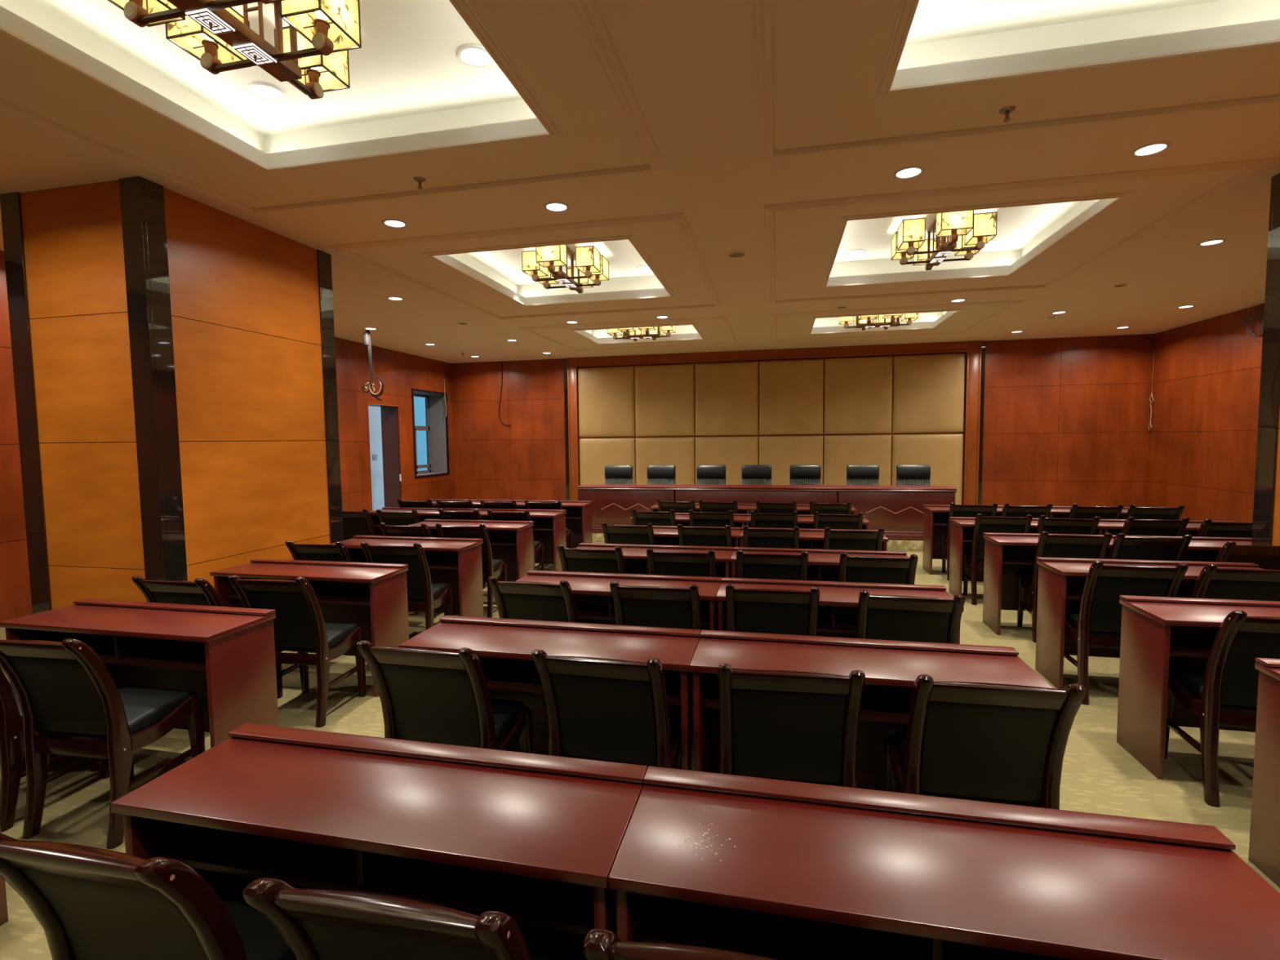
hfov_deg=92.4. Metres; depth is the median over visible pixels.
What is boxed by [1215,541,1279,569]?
chair
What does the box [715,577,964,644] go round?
desk
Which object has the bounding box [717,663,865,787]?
chair
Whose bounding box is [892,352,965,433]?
panel
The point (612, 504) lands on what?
head table
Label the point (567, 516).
shelf
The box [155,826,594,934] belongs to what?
shelf
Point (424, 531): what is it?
chair
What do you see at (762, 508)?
chair
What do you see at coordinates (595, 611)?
shelf
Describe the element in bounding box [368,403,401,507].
door
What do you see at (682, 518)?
desk
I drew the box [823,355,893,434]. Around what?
panel
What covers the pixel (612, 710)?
chair
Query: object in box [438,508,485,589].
chair
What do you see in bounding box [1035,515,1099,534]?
chair
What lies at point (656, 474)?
chair
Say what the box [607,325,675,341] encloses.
lantern chandelier
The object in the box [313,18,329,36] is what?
socket
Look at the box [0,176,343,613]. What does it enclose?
column
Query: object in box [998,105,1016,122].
sprinkler
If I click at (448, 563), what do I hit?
shelf
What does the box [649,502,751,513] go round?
desk
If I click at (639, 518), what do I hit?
chair
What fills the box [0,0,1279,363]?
ceiling
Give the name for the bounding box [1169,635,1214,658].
shelf
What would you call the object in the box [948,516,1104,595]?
desk
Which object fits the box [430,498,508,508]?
desk
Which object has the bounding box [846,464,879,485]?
chair
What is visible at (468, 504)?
chair
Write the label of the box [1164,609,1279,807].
chair
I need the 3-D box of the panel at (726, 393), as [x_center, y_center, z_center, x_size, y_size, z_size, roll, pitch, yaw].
[1.795,-1.688,12.781,1.313,1.518,0.075,0,4,13]
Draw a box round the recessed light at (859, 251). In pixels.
[847,248,866,254]
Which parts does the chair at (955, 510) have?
leg, rail, leg, backrest, rail, leg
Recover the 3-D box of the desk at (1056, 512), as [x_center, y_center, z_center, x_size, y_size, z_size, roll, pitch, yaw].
[5.182,0.705,6.872,1.224,0.777,0.385,0,4,13]
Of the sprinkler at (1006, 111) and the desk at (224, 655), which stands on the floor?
the desk at (224, 655)
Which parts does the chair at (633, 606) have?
leg, rail, backrest, leg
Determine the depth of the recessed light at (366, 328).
9.67 m
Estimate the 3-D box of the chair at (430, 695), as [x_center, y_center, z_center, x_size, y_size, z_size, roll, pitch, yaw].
[-0.751,1.012,2.484,0.456,0.883,0.562,0,4,13]
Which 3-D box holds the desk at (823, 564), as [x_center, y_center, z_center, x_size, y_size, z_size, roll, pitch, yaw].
[1.281,0.914,4.406,1.224,0.777,0.385,0,4,13]
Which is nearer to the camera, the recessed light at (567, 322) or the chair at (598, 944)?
the chair at (598, 944)
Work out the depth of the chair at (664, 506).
7.40 m
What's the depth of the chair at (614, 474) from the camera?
10.67 m
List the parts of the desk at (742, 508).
modesty panel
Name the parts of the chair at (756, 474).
backrest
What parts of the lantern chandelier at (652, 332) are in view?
lamp shade, lamp shade, shade frame, lamp shade, shade frame, lamp shade, lamp shade, lamp shade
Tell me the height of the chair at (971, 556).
0.883 m
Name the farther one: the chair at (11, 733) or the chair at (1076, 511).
the chair at (1076, 511)
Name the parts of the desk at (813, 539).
panel, modesty panel, panel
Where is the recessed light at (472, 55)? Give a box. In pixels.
[456,44,493,67]
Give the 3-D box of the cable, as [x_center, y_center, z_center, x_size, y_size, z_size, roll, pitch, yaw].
[-3.069,-1.952,13.874,0.298,1.450,0.022,0,4,13]
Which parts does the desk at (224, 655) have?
panel, modesty panel, panel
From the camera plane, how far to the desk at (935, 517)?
7.34 m
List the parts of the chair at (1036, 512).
leg, backrest, rail, leg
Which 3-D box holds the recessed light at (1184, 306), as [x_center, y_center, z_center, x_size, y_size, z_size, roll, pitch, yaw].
[7.761,-2.463,8.728,0.200,0.007,0.200,0,4,13]
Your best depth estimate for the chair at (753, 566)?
4.01 m
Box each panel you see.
[577,365,635,437]
[578,437,635,485]
[634,363,694,436]
[635,437,694,484]
[694,360,758,435]
[695,436,758,484]
[759,358,823,435]
[759,435,822,484]
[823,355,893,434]
[823,435,891,485]
[891,433,964,504]
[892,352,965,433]
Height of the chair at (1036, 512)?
0.883 m
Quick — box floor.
[0,542,1279,959]
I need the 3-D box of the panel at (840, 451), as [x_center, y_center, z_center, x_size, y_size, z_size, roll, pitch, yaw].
[4.353,-0.144,12.317,1.288,1.508,0.075,0,4,13]
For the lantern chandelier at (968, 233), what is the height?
0.394 m
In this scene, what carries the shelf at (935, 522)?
attached to the desk at (935, 517)
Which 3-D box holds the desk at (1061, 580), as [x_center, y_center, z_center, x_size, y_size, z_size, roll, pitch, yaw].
[3.258,0.926,3.881,1.224,0.777,0.385,0,4,13]
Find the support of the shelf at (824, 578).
attached to the desk at (823, 564)
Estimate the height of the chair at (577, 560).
0.883 m
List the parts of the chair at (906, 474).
backrest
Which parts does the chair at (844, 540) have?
leg, backrest, rail, leg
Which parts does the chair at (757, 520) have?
leg, rail, backrest, leg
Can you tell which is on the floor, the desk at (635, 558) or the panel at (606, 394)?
the desk at (635, 558)
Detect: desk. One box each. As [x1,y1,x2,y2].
[0,598,279,769]
[0,825,8,925]
[111,723,647,934]
[209,558,408,697]
[328,535,483,617]
[368,506,470,536]
[398,615,701,770]
[407,519,533,582]
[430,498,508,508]
[467,508,566,571]
[506,500,592,548]
[515,569,721,630]
[575,542,733,577]
[608,765,1279,959]
[614,524,741,546]
[630,512,746,528]
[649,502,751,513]
[689,629,1053,792]
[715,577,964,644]
[730,546,909,581]
[739,527,888,551]
[745,513,870,529]
[749,503,856,515]
[922,504,1012,574]
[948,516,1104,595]
[982,532,1151,635]
[1035,556,1262,689]
[1048,506,1128,519]
[1098,519,1237,536]
[1116,595,1279,779]
[1149,535,1251,561]
[1248,657,1279,888]
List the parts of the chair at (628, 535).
leg, rail, backrest, leg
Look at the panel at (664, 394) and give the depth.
13.03 m
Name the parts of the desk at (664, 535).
modesty panel, panel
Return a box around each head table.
[577,484,679,533]
[674,484,837,513]
[835,484,956,541]
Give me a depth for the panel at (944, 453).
11.95 m
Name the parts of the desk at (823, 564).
panel, modesty panel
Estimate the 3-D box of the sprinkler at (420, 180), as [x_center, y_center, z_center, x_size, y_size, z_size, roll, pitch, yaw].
[-1.506,-2.028,4.201,0.084,0.060,0.084,0,4,13]
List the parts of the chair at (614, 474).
backrest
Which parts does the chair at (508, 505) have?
leg, rail, backrest, leg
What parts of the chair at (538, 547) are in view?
leg, rail, backrest, leg, seat, rail, leg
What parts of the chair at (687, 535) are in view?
leg, rail, backrest, leg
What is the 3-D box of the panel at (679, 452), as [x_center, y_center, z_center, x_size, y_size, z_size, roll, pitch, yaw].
[0.534,-0.155,13.168,1.283,1.508,0.075,0,4,13]
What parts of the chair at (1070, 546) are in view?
leg, rail, seat, leg, backrest, rail, leg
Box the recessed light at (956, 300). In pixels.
[950,298,966,302]
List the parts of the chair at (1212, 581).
leg, backrest, rail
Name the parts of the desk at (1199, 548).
modesty panel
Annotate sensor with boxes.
[1047,315,1055,320]
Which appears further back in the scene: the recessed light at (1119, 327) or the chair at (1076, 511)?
the recessed light at (1119, 327)
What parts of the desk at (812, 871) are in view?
panel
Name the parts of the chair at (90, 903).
leg, rail, backrest, leg, seat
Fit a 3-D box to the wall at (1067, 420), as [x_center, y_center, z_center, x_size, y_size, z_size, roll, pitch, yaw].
[2.490,-0.981,12.726,14.080,3.430,0.020,0,4,13]
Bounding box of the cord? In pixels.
[1148,350,1154,431]
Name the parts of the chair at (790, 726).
leg, backrest, rail, seat, leg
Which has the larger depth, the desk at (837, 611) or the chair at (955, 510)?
the chair at (955, 510)
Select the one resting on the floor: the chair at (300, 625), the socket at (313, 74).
the chair at (300, 625)
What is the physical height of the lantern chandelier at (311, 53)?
0.394 m
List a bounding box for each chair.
[0,638,204,848]
[0,666,109,832]
[0,832,315,959]
[131,575,282,697]
[227,574,366,727]
[242,877,586,959]
[284,540,351,562]
[342,509,376,540]
[356,640,533,753]
[360,542,454,630]
[376,509,421,536]
[379,522,436,617]
[396,498,434,507]
[435,499,474,508]
[435,523,507,617]
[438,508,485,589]
[480,499,518,509]
[487,509,544,570]
[488,576,577,622]
[524,500,573,548]
[531,648,681,769]
[557,544,625,573]
[582,928,777,959]
[601,522,655,544]
[604,465,633,484]
[609,581,701,629]
[631,508,675,525]
[646,547,715,577]
[647,465,675,484]
[657,498,696,512]
[677,524,732,546]
[688,509,734,527]
[696,465,725,484]
[698,499,737,513]
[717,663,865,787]
[725,583,819,635]
[736,549,808,580]
[741,464,771,484]
[742,525,799,548]
[751,511,797,528]
[755,500,796,513]
[790,464,821,484]
[809,501,851,515]
[813,511,862,529]
[822,527,884,551]
[838,551,918,584]
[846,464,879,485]
[856,590,964,644]
[884,674,1086,809]
[896,464,930,485]
[942,502,997,580]
[963,513,1032,604]
[1000,503,1052,518]
[1017,531,1112,642]
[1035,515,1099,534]
[1063,560,1188,705]
[1067,503,1123,519]
[1108,533,1192,560]
[1120,516,1189,536]
[1124,504,1184,519]
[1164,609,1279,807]
[1191,563,1279,601]
[1195,519,1252,537]
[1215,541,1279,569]
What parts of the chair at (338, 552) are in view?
leg, rail, backrest, leg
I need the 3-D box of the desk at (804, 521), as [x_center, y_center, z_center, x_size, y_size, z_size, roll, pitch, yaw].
[1.737,0.773,6.451,1.224,0.777,0.385,0,4,13]
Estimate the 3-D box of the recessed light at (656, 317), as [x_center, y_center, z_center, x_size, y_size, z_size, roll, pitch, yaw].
[0.330,-2.396,9.034,0.200,0.007,0.200,0,4,13]
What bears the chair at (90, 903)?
on the floor
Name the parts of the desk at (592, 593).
modesty panel, panel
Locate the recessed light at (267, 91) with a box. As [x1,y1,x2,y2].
[247,81,286,101]
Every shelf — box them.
[72,635,206,671]
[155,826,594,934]
[224,589,370,605]
[351,557,458,569]
[479,659,680,705]
[489,538,516,546]
[533,525,553,530]
[565,514,582,519]
[575,603,710,626]
[625,568,725,577]
[634,894,1070,959]
[701,676,912,724]
[723,614,857,634]
[807,575,838,581]
[933,520,948,525]
[963,536,973,542]
[1002,555,1108,564]
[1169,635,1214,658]
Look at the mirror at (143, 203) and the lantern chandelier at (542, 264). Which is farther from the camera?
the lantern chandelier at (542, 264)
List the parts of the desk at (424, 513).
panel, modesty panel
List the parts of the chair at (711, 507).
leg, rail, backrest, leg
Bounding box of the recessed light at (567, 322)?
[565,320,578,323]
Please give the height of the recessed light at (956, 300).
0.007 m
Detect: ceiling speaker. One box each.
[457,321,468,324]
[725,249,747,257]
[835,305,848,308]
[1111,282,1128,287]
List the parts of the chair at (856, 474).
backrest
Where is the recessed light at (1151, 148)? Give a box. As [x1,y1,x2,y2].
[1130,141,1171,156]
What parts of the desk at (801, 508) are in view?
modesty panel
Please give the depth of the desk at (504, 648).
2.62 m
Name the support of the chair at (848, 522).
on the floor
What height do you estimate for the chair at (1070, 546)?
0.883 m
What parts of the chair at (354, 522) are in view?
rail, backrest, leg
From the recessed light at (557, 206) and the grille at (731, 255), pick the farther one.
the grille at (731, 255)
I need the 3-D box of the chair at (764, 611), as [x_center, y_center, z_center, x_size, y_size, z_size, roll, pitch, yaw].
[0.704,0.941,3.303,0.456,0.883,0.562,0,4,11]
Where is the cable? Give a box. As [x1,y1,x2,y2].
[498,361,509,426]
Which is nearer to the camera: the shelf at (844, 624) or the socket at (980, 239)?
the shelf at (844, 624)
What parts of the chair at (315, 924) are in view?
leg, rail, backrest, leg, seat, rail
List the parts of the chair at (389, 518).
leg, rail, backrest, leg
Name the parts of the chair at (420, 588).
leg, rail, backrest, rail, leg, seat, rail, leg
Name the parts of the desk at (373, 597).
panel, modesty panel, panel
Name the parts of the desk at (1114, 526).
panel, modesty panel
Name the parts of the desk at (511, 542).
modesty panel, panel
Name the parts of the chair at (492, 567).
leg, rail, backrest, rail, leg, seat, rail, leg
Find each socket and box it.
[128,0,142,7]
[201,39,218,57]
[306,68,320,82]
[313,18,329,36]
[532,270,538,275]
[901,252,906,257]
[907,241,914,247]
[951,229,957,234]
[976,236,982,242]
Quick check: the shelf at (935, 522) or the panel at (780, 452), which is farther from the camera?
the panel at (780, 452)
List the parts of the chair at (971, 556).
leg, rail, seat, leg, rail, backrest, rail, leg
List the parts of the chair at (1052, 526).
leg, backrest, rail, leg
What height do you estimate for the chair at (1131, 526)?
0.883 m
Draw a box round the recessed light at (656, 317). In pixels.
[655,315,669,318]
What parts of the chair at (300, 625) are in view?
leg, rail, backrest, rail, leg, leg, seat, rail, leg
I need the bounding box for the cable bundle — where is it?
[362,330,383,400]
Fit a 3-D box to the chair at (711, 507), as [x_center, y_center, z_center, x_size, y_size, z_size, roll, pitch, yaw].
[0.991,0.659,7.515,0.456,0.883,0.562,0,4,16]
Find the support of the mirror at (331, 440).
attached to the column at (174, 353)
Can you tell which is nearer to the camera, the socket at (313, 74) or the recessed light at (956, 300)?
the socket at (313, 74)
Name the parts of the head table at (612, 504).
panel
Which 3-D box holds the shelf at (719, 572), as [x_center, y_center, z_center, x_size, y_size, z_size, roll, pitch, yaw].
[0.084,0.720,4.672,1.156,0.018,0.270,0,4,13]
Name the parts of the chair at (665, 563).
leg, rail, backrest, leg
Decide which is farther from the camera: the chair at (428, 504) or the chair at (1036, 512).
the chair at (428, 504)
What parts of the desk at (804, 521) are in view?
modesty panel, panel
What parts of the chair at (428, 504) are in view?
leg, rail, backrest, leg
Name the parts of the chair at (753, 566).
leg, rail, backrest, leg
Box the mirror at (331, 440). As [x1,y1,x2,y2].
[316,249,343,543]
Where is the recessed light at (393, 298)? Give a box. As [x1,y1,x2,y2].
[386,296,404,300]
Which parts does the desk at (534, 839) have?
panel, panel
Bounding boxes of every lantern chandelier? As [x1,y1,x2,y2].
[107,0,361,99]
[521,244,608,293]
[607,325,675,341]
[839,312,918,330]
[890,209,997,270]
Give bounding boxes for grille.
[728,253,744,257]
[1113,284,1125,287]
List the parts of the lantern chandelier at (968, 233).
lamp shade, shade frame, lamp shade, shade frame, arm, arm, lamp shade, shade frame, ceiling plate, post, light panel, light panel, arm, lamp shade, shade frame, arm, arm, lamp shade, shade frame, lamp shade, shade frame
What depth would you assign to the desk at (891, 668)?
2.39 m
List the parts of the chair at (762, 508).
leg, rail, backrest, leg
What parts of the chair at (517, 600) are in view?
leg, rail, backrest, leg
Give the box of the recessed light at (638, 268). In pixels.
[635,266,650,270]
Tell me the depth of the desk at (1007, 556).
5.13 m
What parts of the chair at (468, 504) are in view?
leg, rail, backrest, leg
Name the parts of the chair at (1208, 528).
leg, backrest, rail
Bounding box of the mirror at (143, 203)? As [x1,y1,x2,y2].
[119,176,187,602]
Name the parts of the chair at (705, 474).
backrest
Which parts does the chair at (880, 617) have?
leg, backrest, rail, leg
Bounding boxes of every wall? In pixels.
[0,250,32,622]
[334,337,455,511]
[368,396,427,511]
[451,333,1154,506]
[1146,303,1264,522]
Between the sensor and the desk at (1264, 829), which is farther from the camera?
the sensor
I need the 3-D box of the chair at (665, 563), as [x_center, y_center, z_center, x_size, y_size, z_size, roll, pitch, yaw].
[0.320,0.878,4.331,0.456,0.883,0.562,0,4,11]
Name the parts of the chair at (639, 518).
leg, rail, backrest, leg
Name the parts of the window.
sash frame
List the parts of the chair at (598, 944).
leg, rail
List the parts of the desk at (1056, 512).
modesty panel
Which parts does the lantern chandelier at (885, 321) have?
lamp shade, shade frame, post, lamp shade, lamp shade, shade frame, lamp shade, lamp shade, shade frame, lamp shade, shade frame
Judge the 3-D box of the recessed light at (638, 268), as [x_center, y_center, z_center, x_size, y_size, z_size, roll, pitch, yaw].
[0.043,-2.591,7.513,0.200,0.007,0.200,0,4,13]
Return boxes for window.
[411,388,449,478]
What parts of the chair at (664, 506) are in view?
leg, rail, backrest, leg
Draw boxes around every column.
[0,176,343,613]
[1251,173,1279,546]
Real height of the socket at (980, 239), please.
0.057 m
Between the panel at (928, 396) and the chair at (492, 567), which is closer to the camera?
the chair at (492, 567)
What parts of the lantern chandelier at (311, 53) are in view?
lamp shade, shade frame, arm, lamp shade, bulb, shade frame, light panel, arm, arm, light panel, shade frame, post, arm, arm, shade frame, lamp shade, shade frame, lamp shade, bulb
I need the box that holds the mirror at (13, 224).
[0,191,51,613]
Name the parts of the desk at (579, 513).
modesty panel, panel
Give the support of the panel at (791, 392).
attached to the wall at (1067, 420)
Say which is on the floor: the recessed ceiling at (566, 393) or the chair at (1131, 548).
the chair at (1131, 548)
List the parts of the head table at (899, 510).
panel, panel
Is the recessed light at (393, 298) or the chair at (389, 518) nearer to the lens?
the chair at (389, 518)
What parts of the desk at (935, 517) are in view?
panel, modesty panel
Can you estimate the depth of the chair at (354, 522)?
6.80 m
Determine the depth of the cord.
11.10 m
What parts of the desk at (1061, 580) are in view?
panel, modesty panel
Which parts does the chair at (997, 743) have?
leg, rail, leg, seat, backrest, rail, leg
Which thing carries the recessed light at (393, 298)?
in the ceiling at (689, 66)
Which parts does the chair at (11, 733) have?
leg, seat, leg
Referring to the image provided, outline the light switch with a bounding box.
[372,454,377,459]
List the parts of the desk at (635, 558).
modesty panel, panel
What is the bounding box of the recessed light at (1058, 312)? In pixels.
[1050,311,1066,314]
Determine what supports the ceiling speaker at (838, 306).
attached to the ceiling at (689, 66)
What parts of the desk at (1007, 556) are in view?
panel, modesty panel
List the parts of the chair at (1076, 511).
leg, backrest, rail, leg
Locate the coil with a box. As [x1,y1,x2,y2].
[1244,303,1264,339]
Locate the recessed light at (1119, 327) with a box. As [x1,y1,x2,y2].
[1115,326,1129,328]
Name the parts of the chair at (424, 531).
leg, rail, backrest, leg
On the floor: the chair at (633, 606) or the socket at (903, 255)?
the chair at (633, 606)
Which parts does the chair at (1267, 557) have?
leg, backrest, rail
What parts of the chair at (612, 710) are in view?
leg, rail, backrest, seat, leg, rail, leg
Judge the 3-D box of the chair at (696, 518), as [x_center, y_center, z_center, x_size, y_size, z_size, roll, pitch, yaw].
[0.788,0.727,6.514,0.456,0.883,0.562,0,4,15]
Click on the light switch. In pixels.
(375, 456)
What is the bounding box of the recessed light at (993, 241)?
[985,239,998,245]
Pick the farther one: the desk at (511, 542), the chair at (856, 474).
the chair at (856, 474)
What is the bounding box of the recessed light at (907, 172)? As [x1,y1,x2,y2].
[893,165,924,178]
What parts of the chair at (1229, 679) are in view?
leg, rail, seat, leg, rail, backrest, rail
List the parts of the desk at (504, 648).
modesty panel, panel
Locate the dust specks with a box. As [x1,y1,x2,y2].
[679,822,735,862]
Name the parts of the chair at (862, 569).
leg, backrest, rail, leg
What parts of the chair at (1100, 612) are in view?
rail, leg, seat, rail, backrest, rail, leg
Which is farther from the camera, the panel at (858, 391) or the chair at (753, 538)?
the panel at (858, 391)
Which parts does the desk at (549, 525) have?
modesty panel, panel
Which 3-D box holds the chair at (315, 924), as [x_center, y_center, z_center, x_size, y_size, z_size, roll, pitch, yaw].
[-0.376,1.089,1.261,0.456,0.883,0.562,0,4,11]
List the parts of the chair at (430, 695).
leg, rail, backrest, leg, seat, rail, leg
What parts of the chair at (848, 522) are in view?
leg, backrest, rail, leg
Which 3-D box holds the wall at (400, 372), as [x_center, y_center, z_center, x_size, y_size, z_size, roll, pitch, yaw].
[-6.114,-0.451,6.256,0.020,3.430,16.510,0,4,13]
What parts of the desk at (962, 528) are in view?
panel, modesty panel, panel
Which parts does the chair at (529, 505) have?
leg, rail, backrest, leg, rail, leg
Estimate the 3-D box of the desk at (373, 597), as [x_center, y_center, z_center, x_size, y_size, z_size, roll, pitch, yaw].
[-2.215,0.972,4.157,1.224,0.777,0.385,0,4,13]
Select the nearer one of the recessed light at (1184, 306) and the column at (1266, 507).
the column at (1266, 507)
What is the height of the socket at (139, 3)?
0.057 m
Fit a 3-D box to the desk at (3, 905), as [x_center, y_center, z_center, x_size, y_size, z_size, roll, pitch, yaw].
[-2.776,1.121,2.008,1.224,0.777,0.385,0,4,13]
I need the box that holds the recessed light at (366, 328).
[364,327,377,329]
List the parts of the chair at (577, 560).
leg, rail, backrest, leg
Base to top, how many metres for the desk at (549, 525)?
0.777 m
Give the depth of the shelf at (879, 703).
2.37 m
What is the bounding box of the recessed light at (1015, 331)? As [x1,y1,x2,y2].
[1010,330,1023,333]
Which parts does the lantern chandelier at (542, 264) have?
lamp shade, shade frame, arm, lamp shade, shade frame, lamp shade, shade frame, arm, ceiling plate, post, arm, lamp shade, shade frame, arm, lamp shade, shade frame, shade frame, lamp shade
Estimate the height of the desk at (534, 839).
0.777 m
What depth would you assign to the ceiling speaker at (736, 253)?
5.92 m
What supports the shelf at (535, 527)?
attached to the desk at (549, 525)
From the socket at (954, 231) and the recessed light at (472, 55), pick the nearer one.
the recessed light at (472, 55)
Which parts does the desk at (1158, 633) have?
panel, modesty panel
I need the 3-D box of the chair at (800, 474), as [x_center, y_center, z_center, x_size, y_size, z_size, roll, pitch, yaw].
[2.660,0.286,9.853,0.630,1.038,0.607,0,4,13]
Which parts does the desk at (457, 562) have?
panel, modesty panel, panel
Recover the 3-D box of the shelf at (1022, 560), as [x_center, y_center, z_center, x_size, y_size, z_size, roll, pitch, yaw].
[3.499,0.661,4.959,1.156,0.018,0.270,0,4,13]
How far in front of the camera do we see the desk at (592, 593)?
3.66 m
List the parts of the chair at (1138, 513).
leg, backrest, rail, leg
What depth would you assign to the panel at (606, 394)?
13.31 m
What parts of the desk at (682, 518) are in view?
modesty panel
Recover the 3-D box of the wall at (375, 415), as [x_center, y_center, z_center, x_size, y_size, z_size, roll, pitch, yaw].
[-5.666,-0.623,12.773,1.180,2.900,7.500,0,4,13]
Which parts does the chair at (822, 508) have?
leg, rail, backrest, leg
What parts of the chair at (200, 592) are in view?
leg, rail, backrest, leg, leg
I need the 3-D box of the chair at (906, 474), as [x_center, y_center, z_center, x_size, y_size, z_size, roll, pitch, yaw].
[4.252,0.291,9.498,0.630,1.038,0.607,0,4,17]
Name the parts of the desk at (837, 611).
panel, modesty panel, panel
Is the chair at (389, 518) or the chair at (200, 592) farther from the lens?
the chair at (389, 518)
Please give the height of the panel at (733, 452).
1.508 m
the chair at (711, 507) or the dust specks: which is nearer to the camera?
the dust specks
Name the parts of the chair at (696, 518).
leg, rail, backrest, leg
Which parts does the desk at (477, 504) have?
modesty panel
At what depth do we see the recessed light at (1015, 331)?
10.68 m
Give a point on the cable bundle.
(366, 335)
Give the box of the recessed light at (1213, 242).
[1197,239,1226,245]
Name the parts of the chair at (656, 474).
backrest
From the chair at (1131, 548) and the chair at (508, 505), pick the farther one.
the chair at (508, 505)
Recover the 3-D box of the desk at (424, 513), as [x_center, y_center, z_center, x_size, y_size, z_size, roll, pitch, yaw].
[-2.710,0.751,7.573,1.224,0.777,0.385,0,4,13]
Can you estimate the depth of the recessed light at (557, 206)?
4.72 m
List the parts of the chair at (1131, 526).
leg, backrest, rail, leg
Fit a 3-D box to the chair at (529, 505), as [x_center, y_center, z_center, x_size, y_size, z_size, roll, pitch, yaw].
[-1.138,0.669,7.738,0.456,0.883,0.562,0,4,9]
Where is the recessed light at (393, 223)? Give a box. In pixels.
[382,218,408,227]
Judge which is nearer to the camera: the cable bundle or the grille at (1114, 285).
the grille at (1114, 285)
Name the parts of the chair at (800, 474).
backrest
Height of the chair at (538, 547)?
0.883 m
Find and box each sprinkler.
[413,176,426,189]
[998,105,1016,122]
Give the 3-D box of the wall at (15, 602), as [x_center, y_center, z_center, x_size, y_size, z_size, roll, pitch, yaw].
[-6.043,-0.397,5.659,0.380,3.400,2.274,0,4,13]
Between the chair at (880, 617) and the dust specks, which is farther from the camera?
the chair at (880, 617)
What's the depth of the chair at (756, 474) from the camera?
10.16 m
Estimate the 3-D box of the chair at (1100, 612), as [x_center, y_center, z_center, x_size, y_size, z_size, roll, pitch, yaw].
[2.889,0.886,3.744,0.456,0.883,0.562,0,4,14]
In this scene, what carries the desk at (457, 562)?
on the floor
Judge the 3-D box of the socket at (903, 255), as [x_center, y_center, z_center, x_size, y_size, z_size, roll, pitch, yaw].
[2.653,-2.265,6.173,0.064,0.057,0.064,0,4,13]
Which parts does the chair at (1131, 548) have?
leg, backrest, rail, leg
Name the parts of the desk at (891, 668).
panel, modesty panel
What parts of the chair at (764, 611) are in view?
leg, backrest, rail, leg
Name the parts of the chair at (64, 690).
leg, rail, backrest, rail, rail, leg, seat, leg, rail, leg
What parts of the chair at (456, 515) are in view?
leg, rail, backrest, leg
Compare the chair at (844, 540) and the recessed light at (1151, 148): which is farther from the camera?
the chair at (844, 540)
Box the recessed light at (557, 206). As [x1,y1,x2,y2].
[543,201,569,212]
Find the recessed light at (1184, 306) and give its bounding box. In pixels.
[1177,305,1195,308]
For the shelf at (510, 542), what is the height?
0.018 m
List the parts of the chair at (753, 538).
leg, backrest, rail, leg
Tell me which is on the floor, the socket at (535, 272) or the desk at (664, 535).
the desk at (664, 535)
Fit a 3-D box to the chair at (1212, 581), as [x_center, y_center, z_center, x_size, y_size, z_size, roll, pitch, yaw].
[3.437,0.888,3.627,0.456,0.883,0.562,0,4,15]

